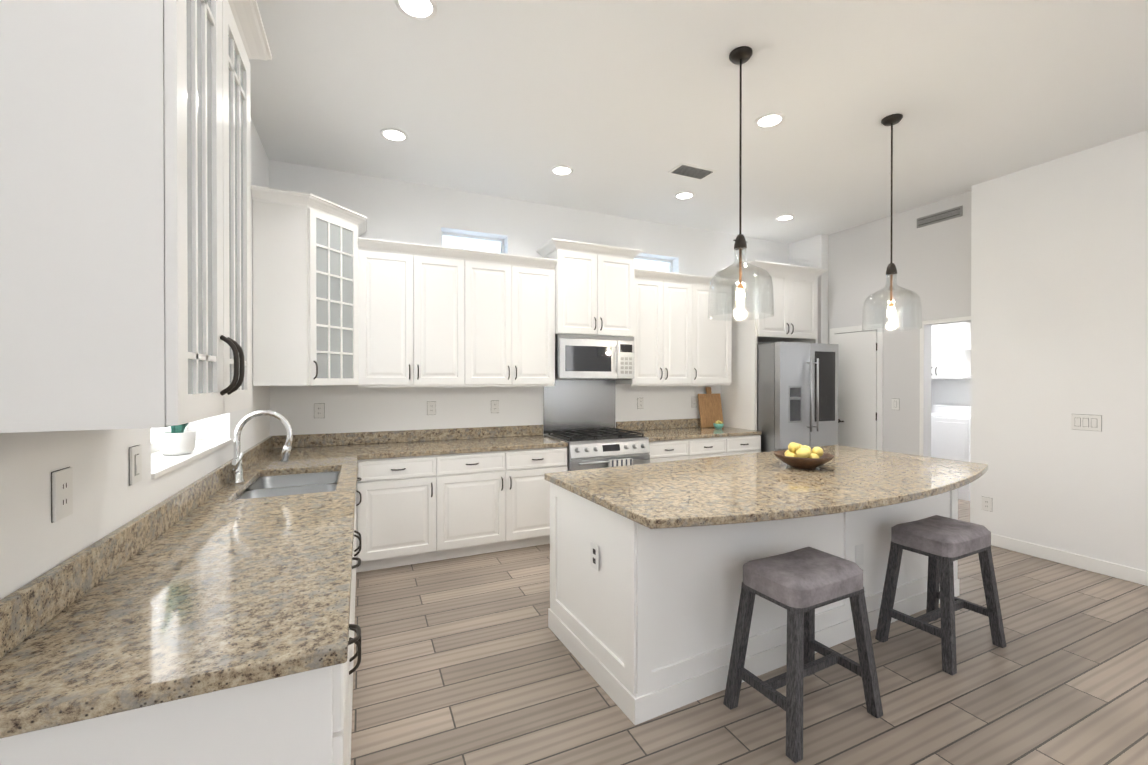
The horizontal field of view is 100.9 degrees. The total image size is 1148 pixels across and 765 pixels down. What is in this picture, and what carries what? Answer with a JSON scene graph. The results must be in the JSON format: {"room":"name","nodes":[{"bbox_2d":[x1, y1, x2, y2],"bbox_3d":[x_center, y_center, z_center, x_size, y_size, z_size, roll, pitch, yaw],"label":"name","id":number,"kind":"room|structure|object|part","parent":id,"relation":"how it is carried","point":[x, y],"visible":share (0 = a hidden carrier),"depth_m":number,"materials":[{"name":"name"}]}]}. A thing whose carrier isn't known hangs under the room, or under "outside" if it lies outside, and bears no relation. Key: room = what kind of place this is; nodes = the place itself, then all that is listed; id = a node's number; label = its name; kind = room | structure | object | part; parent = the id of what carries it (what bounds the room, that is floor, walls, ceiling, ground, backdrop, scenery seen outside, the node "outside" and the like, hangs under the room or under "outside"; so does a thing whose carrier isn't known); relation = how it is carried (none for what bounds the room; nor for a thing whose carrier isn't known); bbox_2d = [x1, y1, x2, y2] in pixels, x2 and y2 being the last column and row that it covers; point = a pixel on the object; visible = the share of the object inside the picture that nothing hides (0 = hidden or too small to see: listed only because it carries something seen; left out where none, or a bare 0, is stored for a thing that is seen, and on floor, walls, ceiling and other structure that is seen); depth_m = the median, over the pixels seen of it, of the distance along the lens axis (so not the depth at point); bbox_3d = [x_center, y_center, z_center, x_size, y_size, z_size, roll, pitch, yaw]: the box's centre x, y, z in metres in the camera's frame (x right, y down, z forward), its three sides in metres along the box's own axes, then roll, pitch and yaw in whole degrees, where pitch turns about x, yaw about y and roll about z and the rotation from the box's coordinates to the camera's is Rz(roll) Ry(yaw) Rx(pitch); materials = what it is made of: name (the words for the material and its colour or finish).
{"room":"kitchen","nodes":[
{"label":"kitchen","id":0,"kind":"room"},
{"bbox_2d":[0,119,269,599],"bbox_3d":[-0.919,-0.161,0.097,0.220,3.280,8.620,0,0,-24],"label":"wall","id":1,"kind":"structure","parent":0,"point":[35,542],"depth_m":1.30,"materials":[{"name":"white paint"}]},
{"bbox_2d":[51,467,72,522],"bbox_3d":[-1.281,0.279,1.186,0.008,0.124,0.079,0,0,-24],"label":"electrical outlet","id":2,"kind":"object","parent":1,"relation":"attached to","point":[61,493],"visible":0.98,"depth_m":1.18,"materials":[{"name":"white plastic"}]},
{"bbox_2d":[0,0,255,432],"bbox_3d":[-1.100,-0.529,1.198,0.348,1.237,0.701,0,0,-24],"label":"upper cabinet","id":3,"kind":"object","parent":1,"relation":"attached to","point":[126,189],"depth_m":0.92,"materials":[{"name":"white wood"}]},
{"bbox_2d":[129,445,141,485],"bbox_3d":[-1.451,0.272,1.570,0.012,0.124,0.079,0,0,-24],"label":"light switch","id":4,"kind":"object","parent":1,"relation":"attached to","point":[135,464],"visible":1,"depth_m":1.56,"materials":[{"name":"white plastic"}]},
{"bbox_2d":[0,436,271,659],"bbox_3d":[-1.766,0.496,2.295,0.026,0.105,3.420,0,0,-24],"label":"backsplash","id":5,"kind":"structure","parent":1,"relation":"attached to","point":[26,610],"depth_m":1.29,"materials":[{"name":"beige stone"}]},
{"bbox_2d":[151,425,187,452],"bbox_3d":[-1.928,-0.278,2.115,0.028,1.205,1.110,0,0,-24],"label":"window","id":6,"kind":"structure","parent":1,"relation":"in","point":[155,446],"depth_m":2.22,"materials":[{"name":"white"}]},
{"bbox_2d":[151,439,231,478],"bbox_3d":[-1.834,0.334,2.160,0.227,0.020,1.108,0,0,-24],"label":"window sill","id":7,"kind":"structure","parent":1,"relation":"attached to","point":[161,464],"depth_m":2.07,"materials":[{"name":"white paint"}]},
{"bbox_2d":[158,423,195,455],"bbox_3d":[-1.765,0.163,2.159,0.198,0.320,0.363,0,0,-24],"label":"potted plant","id":8,"kind":"object","parent":7,"relation":"on","point":[177,440],"visible":0.62,"depth_m":2.10,"materials":[{"name":"white"}]},
{"bbox_2d":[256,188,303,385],"bbox_3d":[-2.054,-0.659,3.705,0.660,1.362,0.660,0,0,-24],"label":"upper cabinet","id":9,"kind":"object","parent":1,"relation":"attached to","point":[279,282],"depth_m":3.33,"materials":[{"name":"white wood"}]},
{"bbox_3d":[-2.007,-1.299,3.683,0.729,0.082,0.729,0,0,-24],"label":"cab mounted corner crown","id":10,"kind":"part","parent":9,"relation":"part of","materials":[{"name":"white wood"}]},
{"bbox_2d":[300,192,359,387],"bbox_3d":[-1.842,-0.661,3.624,0.349,1.358,0.349,0,0,-24],"label":"upper cabinet","id":11,"kind":"object","parent":0,"relation":"attached to","point":[329,231],"depth_m":3.59,"materials":[{"name":"white wood"}]},
{"bbox_3d":[-1.872,-0.091,3.431,0.031,0.139,0.031,0,0,-24],"label":"cab mounted corner pull","id":12,"kind":"part","parent":11,"relation":"part of","materials":[{"name":"brown metal"}]},
{"bbox_3d":[-1.842,-0.618,3.624,0.349,1.280,0.349,0,0,-24],"label":"cab mounted corner door","id":13,"kind":"part","parent":11,"relation":"part of","materials":[{"name":"white wood"}]},
{"bbox_2d":[269,160,788,435],"bbox_3d":[0.132,-0.185,5.171,5.850,3.280,0.220,0,0,-24],"label":"wall","id":14,"kind":"structure","parent":0,"point":[396,210],"depth_m":4.54,"materials":[{"name":"white paint"}]},
{"bbox_2d":[314,403,324,417],"bbox_3d":[-2.162,0.240,4.019,0.079,0.124,0.008,0,0,-24],"label":"electrical outlet","id":15,"kind":"object","parent":14,"relation":"attached to","point":[319,410],"visible":1,"depth_m":4.02,"materials":[{"name":"white plastic"}]},
{"bbox_2d":[360,237,467,387],"bbox_3d":[-1.425,-0.571,4.156,0.858,1.182,0.348,0,0,-24],"label":"upper cabinet","id":16,"kind":"object","parent":14,"relation":"attached to","point":[414,297],"depth_m":3.99,"materials":[{"name":"white wood"}]},
{"bbox_2d":[427,401,435,414],"bbox_3d":[-1.322,0.238,4.395,0.079,0.124,0.008,0,0,-24],"label":"electrical outlet","id":17,"kind":"object","parent":14,"relation":"attached to","point":[431,407],"visible":1,"depth_m":4.39,"materials":[{"name":"white plastic"}]},
{"bbox_2d":[441,231,503,252],"bbox_3d":[-1.010,-1.298,4.692,0.640,0.310,0.050,0,0,-24],"label":"transom","id":18,"kind":"object","parent":14,"relation":"attached to","point":[472,237],"visible":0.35,"depth_m":4.69,"materials":[{"name":"white"}]},
{"bbox_2d":[491,400,498,412],"bbox_3d":[-0.775,0.237,4.641,0.079,0.124,0.008,0,0,-24],"label":"electrical outlet","id":19,"kind":"object","parent":14,"relation":"attached to","point":[494,406],"visible":1,"depth_m":4.64,"materials":[{"name":"white plastic"}]},
{"bbox_2d":[272,416,723,447],"bbox_3d":[-0.342,0.484,4.824,4.693,0.105,0.025,0,0,-24],"label":"backsplash","id":20,"kind":"structure","parent":14,"relation":"attached to","point":[308,440],"depth_m":4.39,"materials":[{"name":"brown stone"}]},
{"bbox_2d":[468,249,555,386],"bbox_3d":[-0.642,-0.573,4.507,0.858,1.182,0.348,0,0,-24],"label":"upper cabinet","id":21,"kind":"object","parent":14,"relation":"attached to","point":[512,298],"depth_m":4.34,"materials":[{"name":"white wood"}]},
{"bbox_2d":[540,240,635,339],"bbox_3d":[0.150,-0.907,4.833,0.845,0.877,0.398,0,0,-24],"label":"upper cabinet","id":22,"kind":"object","parent":14,"relation":"attached to","point":[596,283],"depth_m":4.64,"materials":[{"name":"white wood"}]},
{"bbox_3d":[0.571,-1.215,4.900,5.111,0.262,0.619,0,0,-24],"label":"cab mounted crown","id":23,"kind":"part","parent":22,"relation":"part of","materials":[{"name":"white wood"}]},
{"bbox_2d":[555,334,633,378],"bbox_3d":[0.162,-0.251,4.811,0.826,0.425,0.454,0,0,-24],"label":"microwave","id":24,"kind":"object","parent":22,"relation":"attached to","point":[591,357],"visible":1,"depth_m":4.62,"materials":[{"name":"silver metal"}]},
{"bbox_2d":[637,398,643,408],"bbox_3d":[0.749,0.234,5.324,0.079,0.124,0.008,0,0,-24],"label":"electrical outlet","id":25,"kind":"object","parent":14,"relation":"attached to","point":[640,403],"visible":1,"depth_m":5.32,"materials":[{"name":"white plastic"}]},
{"bbox_2d":[634,256,671,271],"bbox_3d":[0.870,-1.302,5.535,0.640,0.310,0.050,0,0,-24],"label":"transom","id":26,"kind":"object","parent":14,"relation":"attached to","point":[668,262],"visible":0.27,"depth_m":5.56,"materials":[{"name":"white"}]},
{"bbox_2d":[616,268,695,383],"bbox_3d":[0.876,-0.576,5.188,0.758,1.182,0.348,0,0,-24],"label":"upper cabinet","id":27,"kind":"object","parent":14,"relation":"attached to","point":[665,342],"depth_m":5.04,"materials":[{"name":"white wood"}]},
{"bbox_2d":[692,397,696,406],"bbox_3d":[1.433,0.232,5.631,0.079,0.124,0.008,0,0,-24],"label":"electrical outlet","id":28,"kind":"object","parent":14,"relation":"attached to","point":[694,401],"visible":1,"depth_m":5.63,"materials":[{"name":"white plastic"}]},
{"bbox_2d":[696,276,731,383],"bbox_3d":[1.477,-0.578,5.457,0.559,1.182,0.348,0,0,-24],"label":"upper cabinet","id":29,"kind":"object","parent":14,"relation":"attached to","point":[713,337],"depth_m":5.31,"materials":[{"name":"white wood"}]},
{"bbox_2d":[720,260,819,343],"bbox_3d":[2.370,-0.934,5.736,0.929,0.832,0.568,0,0,-24],"label":"upper cabinet","id":30,"kind":"object","parent":14,"relation":"attached to","point":[795,288],"depth_m":5.47,"materials":[{"name":"white wood"}]},
{"bbox_2d":[249,0,1147,243],"bbox_3d":[2.303,-1.865,2.947,9.200,0.100,11.200,0,0,-24],"label":"ceiling","id":31,"kind":"structure","parent":0,"point":[622,108],"depth_m":3.02,"materials":[{"name":"white paint"}]},
{"bbox_2d":[380,128,407,141],"bbox_3d":[-1.318,-1.813,3.472,0.194,0.008,0.194,0,0,-24],"label":"recessed light","id":32,"kind":"object","parent":31,"relation":"in","point":[394,134],"visible":1,"depth_m":3.46,"materials":[{"name":"white plastic"}]},
{"bbox_2d":[395,0,436,20],"bbox_3d":[-0.756,-1.807,2.266,0.194,0.008,0.194,0,0,-24],"label":"recessed light","id":33,"kind":"object","parent":31,"relation":"in","point":[421,10],"visible":1,"depth_m":2.29,"materials":[{"name":"white plastic"}]},
{"bbox_2d":[551,165,572,175],"bbox_3d":[-0.103,-1.816,4.061,0.194,0.008,0.194,0,0,-24],"label":"recessed light","id":34,"kind":"object","parent":31,"relation":"in","point":[561,170],"visible":1,"depth_m":4.06,"materials":[{"name":"white"}]},
{"bbox_2d":[674,191,694,199],"bbox_3d":[1.075,-1.818,4.611,0.194,0.008,0.194,0,0,-24],"label":"recessed light","id":35,"kind":"object","parent":31,"relation":"in","point":[684,195],"visible":1,"depth_m":4.61,"materials":[{"name":"white"}]},
{"bbox_2d":[668,163,715,179],"bbox_3d":[1.017,-1.814,4.081,0.360,0.012,0.200,0,0,-24],"label":"ceiling vent","id":36,"kind":"object","parent":31,"relation":"in","point":[691,171],"visible":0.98,"depth_m":4.06,"materials":[{"name":"grey metal"}]},
{"bbox_2d":[708,46,773,320],"bbox_3d":[0.919,-1.088,2.616,0.346,1.450,0.346,0,0,-24],"label":"pendant light","id":37,"kind":"object","parent":31,"relation":"hanging from","point":[741,55],"visible":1,"depth_m":2.61,"materials":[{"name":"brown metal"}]},
{"bbox_3d":[0.919,-0.629,2.618,0.032,0.222,0.030,0,0,-24],"label":"stem","id":38,"kind":"part","parent":37,"relation":"part of","materials":[{"name":"orange metal"}]},
{"bbox_3d":[0.919,-0.483,2.619,0.048,0.072,0.048,0,0,-24],"label":"bulb","id":39,"kind":"part","parent":37,"relation":"part of","materials":[{"name":"white glass"}]},
{"bbox_3d":[0.919,-0.558,2.618,0.346,0.390,0.346,0,0,-24],"label":"lamp shade","id":40,"kind":"part","parent":37,"relation":"part of","materials":[{"name":"clear glass"}]},
{"bbox_2d":[755,112,784,127],"bbox_3d":[1.355,-1.812,3.279,0.194,0.008,0.194,0,0,-24],"label":"recessed light","id":41,"kind":"object","parent":31,"relation":"in","point":[770,120],"visible":1,"depth_m":3.27,"materials":[{"name":"white plastic"}]},
{"bbox_2d":[776,215,794,220],"bbox_3d":[2.337,-1.821,5.242,0.194,0.008,0.194,0,0,-24],"label":"recessed light","id":42,"kind":"object","parent":31,"relation":"in","point":[784,217],"visible":0.98,"depth_m":5.23,"materials":[{"name":"white plastic"}]},
{"bbox_2d":[862,113,921,331],"bbox_3d":[2.187,-1.091,3.260,0.346,1.450,0.346,0,0,-24],"label":"pendant light","id":43,"kind":"object","parent":31,"relation":"hanging from","point":[891,120],"visible":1,"depth_m":3.25,"materials":[{"name":"clear glass"}]},
{"bbox_3d":[2.187,-0.486,3.264,0.048,0.072,0.048,0,0,-24],"label":"bulb","id":44,"kind":"part","parent":43,"relation":"part of","materials":[{"name":"white glass"}]},
{"bbox_3d":[2.187,-0.632,3.263,0.032,0.222,0.030,0,0,-24],"label":"stem","id":45,"kind":"part","parent":43,"relation":"part of","materials":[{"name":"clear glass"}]},
{"bbox_3d":[2.187,-0.561,3.263,0.346,0.390,0.346,0,0,-24],"label":"lamp shade","id":46,"kind":"part","parent":43,"relation":"part of","materials":[{"name":"clear glass"}]},
{"bbox_2d":[351,499,1147,764],"bbox_3d":[2.303,1.515,2.964,9.200,0.100,11.200,0,0,-24],"label":"floor","id":47,"kind":"structure","parent":0,"point":[469,660],"depth_m":2.27,"materials":[{"name":"brown wood"}]},
{"bbox_2d":[0,664,355,764],"bbox_3d":[-1.025,1.032,1.404,0.650,0.882,1.098,0,0,-24],"label":"base cabinet","id":48,"kind":"object","parent":47,"relation":"on","point":[301,720],"depth_m":0.93,"materials":[{"name":"white wood"}]},
{"bbox_2d":[0,436,567,743],"bbox_3d":[-0.702,0.565,2.788,2.382,0.038,3.447,0,0,-24],"label":"countertop","id":49,"kind":"structure","parent":48,"relation":"on","point":[244,591],"depth_m":1.40,"materials":[{"name":"beige stone"}]},
{"bbox_2d":[229,410,292,483],"bbox_3d":[-1.720,0.348,2.607,0.298,0.396,0.096,0,0,-24],"label":"faucet","id":50,"kind":"object","parent":49,"relation":"on","point":[237,470],"visible":1,"depth_m":2.58,"materials":[{"name":"silver metal"}]},
{"bbox_2d":[244,468,335,495],"bbox_3d":[-1.577,0.679,2.666,0.450,0.213,0.800,0,0,-24],"label":"sink","id":51,"kind":"object","parent":49,"relation":"in","point":[275,483],"depth_m":2.96,"materials":[{"name":"silver metal"}]},
{"bbox_2d":[543,380,649,470],"bbox_3d":[0.225,0.715,4.675,0.840,1.485,0.764,0,0,-24],"label":"range","id":52,"kind":"object","parent":47,"relation":"on","point":[579,417],"visible":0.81,"depth_m":4.87,"materials":[{"name":"silver metal"}]},
{"bbox_3d":[0.070,0.248,5.017,0.836,0.555,0.009,0,0,-24],"label":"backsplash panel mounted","id":53,"kind":"part","parent":52,"relation":"part of","materials":[{"name":"silver metal"}]},
{"bbox_2d":[608,458,632,466],"bbox_3d":[0.429,0.833,4.366,0.240,0.251,0.034,0,0,-24],"label":"towel","id":54,"kind":"object","parent":52,"relation":"hanging from","point":[628,461],"depth_m":4.35,"materials":[{"name":"white fabric"}]},
{"bbox_2d":[649,436,727,462],"bbox_3d":[1.036,1.015,5.104,0.975,0.880,0.646,0,0,-24],"label":"base cabinet","id":55,"kind":"object","parent":47,"relation":"on","point":[696,447],"depth_m":4.81,"materials":[{"name":"white wood"}]},
{"bbox_2d":[631,427,755,439],"bbox_3d":[1.261,0.554,5.197,1.463,0.038,0.657,0,0,-24],"label":"countertop","id":56,"kind":"structure","parent":55,"relation":"on","point":[653,433],"depth_m":5.07,"materials":[{"name":"beige stone"}]},
{"bbox_2d":[698,387,723,427],"bbox_3d":[1.623,0.293,5.636,0.330,0.476,0.095,0,0,-24],"label":"cutting board","id":57,"kind":"object","parent":56,"relation":"on","point":[710,408],"visible":0.9,"depth_m":5.62,"materials":[{"name":"brown wood"}]},
{"bbox_2d":[713,420,723,428],"bbox_3d":[1.665,0.484,5.457,0.120,0.096,0.120,0,0,-24],"label":"planter","id":58,"kind":"object","parent":56,"relation":"on","point":[717,424],"visible":1,"depth_m":5.42,"materials":[{"name":"teal ceramic"}]},
{"bbox_2d":[728,432,761,455],"bbox_3d":[1.703,1.014,5.403,0.488,0.880,0.646,0,0,-24],"label":"base cabinet","id":59,"kind":"object","parent":47,"relation":"on","point":[737,445],"depth_m":5.11,"materials":[{"name":"white wood"}]},
{"bbox_2d":[548,485,958,724],"bbox_3d":[1.246,1.025,3.046,2.726,0.880,1.051,0,0,-24],"label":"kitchen island","id":60,"kind":"object","parent":47,"relation":"on","point":[648,561],"depth_m":2.31,"materials":[{"name":"white wood"}]},
{"bbox_2d":[544,445,987,544],"bbox_3d":[1.324,0.565,2.926,2.812,0.038,1.370,0,0,-24],"label":"island countertop","id":61,"kind":"structure","parent":60,"relation":"on","point":[669,502],"depth_m":2.49,"materials":[{"name":"beige stone"}]},
{"bbox_2d":[773,442,834,468],"bbox_3d":[1.474,0.465,3.047,0.356,0.159,0.356,0,0,-24],"label":"fruit bowl","id":62,"kind":"object","parent":61,"relation":"on","point":[797,455],"visible":1,"depth_m":2.97,"materials":[{"name":"brown wood"}]},
{"bbox_2d":[757,342,837,451],"bbox_3d":[2.444,0.508,5.572,0.907,1.890,0.906,0,0,-24],"label":"refrigerator","id":63,"kind":"object","parent":47,"relation":"on","point":[797,392],"visible":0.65,"depth_m":5.18,"materials":[{"name":"silver metal"}]},
{"bbox_2d":[723,547,882,762],"bbox_3d":[1.024,1.137,2.125,0.594,0.666,0.409,0,0,-24],"label":"stool","id":64,"kind":"object","parent":47,"relation":"on","point":[800,586],"visible":1,"depth_m":2.07,"materials":[{"name":"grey wood"}]},
{"bbox_3d":[1.024,0.854,2.124,0.478,0.101,0.327,0,0,-24],"label":"seat","id":65,"kind":"part","parent":64,"relation":"part of","materials":[{"name":"grey fabric"}]},
{"bbox_2d":[875,515,1005,675],"bbox_3d":[2.063,1.134,2.668,0.594,0.666,0.409,0,0,-24],"label":"stool","id":66,"kind":"object","parent":47,"relation":"on","point":[942,543],"visible":1,"depth_m":2.62,"materials":[{"name":"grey wood"}]},
{"bbox_3d":[2.063,0.852,2.667,0.478,0.101,0.327,0,0,-24],"label":"seat","id":67,"kind":"part","parent":66,"relation":"part of","materials":[{"name":"grey fabric"}]},
{"bbox_2d":[931,322,970,500],"bbox_3d":[5.011,0.309,6.279,0.730,2.280,1.045,0,0,-24],"label":"laundry room items","id":68,"kind":"object","parent":47,"relation":"on","point":[951,424],"visible":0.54,"depth_m":6.22,"materials":[{"name":"white"}]},
{"bbox_2d":[931,405,970,500],"bbox_3d":[5.009,0.884,6.257,0.705,1.130,0.700,0,0,-24],"label":"washer","id":69,"kind":"object","parent":68,"relation":"in","point":[950,424],"depth_m":6.00,"materials":[{"name":"white"}]},
{"bbox_2d":[789,234,827,343],"bbox_3d":[3.013,-0.190,6.200,0.250,3.280,0.700,0,0,-24],"label":"wall","id":70,"kind":"structure","parent":0,"point":[812,252],"depth_m":5.87,"materials":[{"name":"white paint"}]},
{"bbox_2d":[828,190,971,456],"bbox_3d":[3.532,-0.185,5.189,0.130,3.280,1.570,0,0,-24],"label":"wall","id":71,"kind":"structure","parent":0,"point":[932,262],"depth_m":5.04,"materials":[{"name":"white paint"}]},
{"bbox_2d":[830,323,882,450],"bbox_3d":[3.265,0.396,5.538,0.069,2.114,0.650,0,0,-24],"label":"pantry door","id":72,"kind":"structure","parent":71,"relation":"attached to","point":[860,388],"depth_m":5.47,"materials":[{"name":"white wood"}]},
{"bbox_2d":[892,398,898,409],"bbox_3d":[3.481,0.235,5.130,0.012,0.124,0.079,0,0,-24],"label":"light switch","id":73,"kind":"object","parent":71,"relation":"attached to","point":[895,403],"visible":1,"depth_m":5.13,"materials":[{"name":"white plastic"}]},
{"bbox_2d":[917,206,962,227],"bbox_3d":[3.651,-1.653,4.742,0.012,0.100,0.410,0,0,-24],"label":"air vent register","id":74,"kind":"object","parent":71,"relation":"attached to","point":[945,215],"visible":1,"depth_m":4.72,"materials":[{"name":"grey metal"}]},
{"bbox_2d":[919,316,970,455],"bbox_3d":[3.683,0.413,4.684,0.009,2.088,0.490,0,0,-24],"label":"door frame","id":75,"kind":"structure","parent":71,"relation":"attached to","point":[922,368],"depth_m":4.88,"materials":[{"name":"white wood"}]},
{"bbox_2d":[931,379,970,412],"bbox_3d":[5.624,-0.189,5.963,0.120,3.280,2.370,0,0,-24],"label":"wall","id":76,"kind":"structure","parent":0,"point":[956,392],"depth_m":6.61,"materials":[{"name":"white paint"}]},
{"bbox_2d":[931,322,970,378],"bbox_3d":[5.182,-0.441,6.352,0.356,0.780,1.045,0,0,-24],"label":"cabinet","id":77,"kind":"object","parent":76,"relation":"attached to","point":[951,343],"depth_m":6.29,"materials":[{"name":"white wood"}]},
{"bbox_2d":[970,130,1147,570],"bbox_3d":[5.098,-0.168,1.551,0.250,3.280,6.350,0,0,-24],"label":"wall","id":78,"kind":"structure","parent":0,"point":[1059,291],"depth_m":3.81,"materials":[{"name":"white paint"}]},
{"bbox_2d":[982,496,991,511],"bbox_3d":[3.733,1.099,4.283,0.008,0.124,0.079,0,0,-24],"label":"electrical outlet","id":79,"kind":"object","parent":78,"relation":"attached to","point":[986,503],"visible":1,"depth_m":4.28,"materials":[{"name":"white plastic"}]},
{"bbox_2d":[991,533,1147,585],"bbox_3d":[4.851,1.418,1.931,0.133,0.105,7.230,0,0,-24],"label":"baseboard","id":80,"kind":"structure","parent":78,"relation":"attached to","point":[1130,574],"depth_m":3.75,"materials":[{"name":"white wood"}]},
{"bbox_2d":[1071,414,1101,430],"bbox_3d":[3.993,0.312,3.694,0.012,0.124,0.171,0,0,-24],"label":"light switch","id":81,"kind":"object","parent":78,"relation":"attached to","point":[1086,422],"visible":1,"depth_m":3.69,"materials":[{"name":"white plastic"}]},
{"label":"outside","id":82,"kind":"structure","parent":0,"visible":0},
{"bbox_2d":[442,236,499,252],"bbox_3d":[-1.138,-1.250,4.980,1.640,1.410,0.020,0,0,-24],"label":"sky","id":83,"kind":"structure","parent":82,"point":[460,242],"depth_m":4.99,"materials":[{"name":"white"}]},
{"bbox_2d":[634,259,666,271],"bbox_3d":[0.741,-1.254,5.823,1.640,1.410,0.020,0,0,-24],"label":"sky","id":84,"kind":"structure","parent":82,"point":[656,265],"depth_m":5.91,"materials":[{"name":"white"}]},
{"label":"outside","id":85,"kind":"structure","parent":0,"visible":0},
{"bbox_2d":[151,427,170,440],"bbox_3d":[-2.280,-0.330,1.957,0.020,3.200,3.510,0,0,-24],"label":"sky","id":86,"kind":"structure","parent":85,"point":[159,429],"depth_m":3.21,"materials":[{"name":"white"}]}
]}

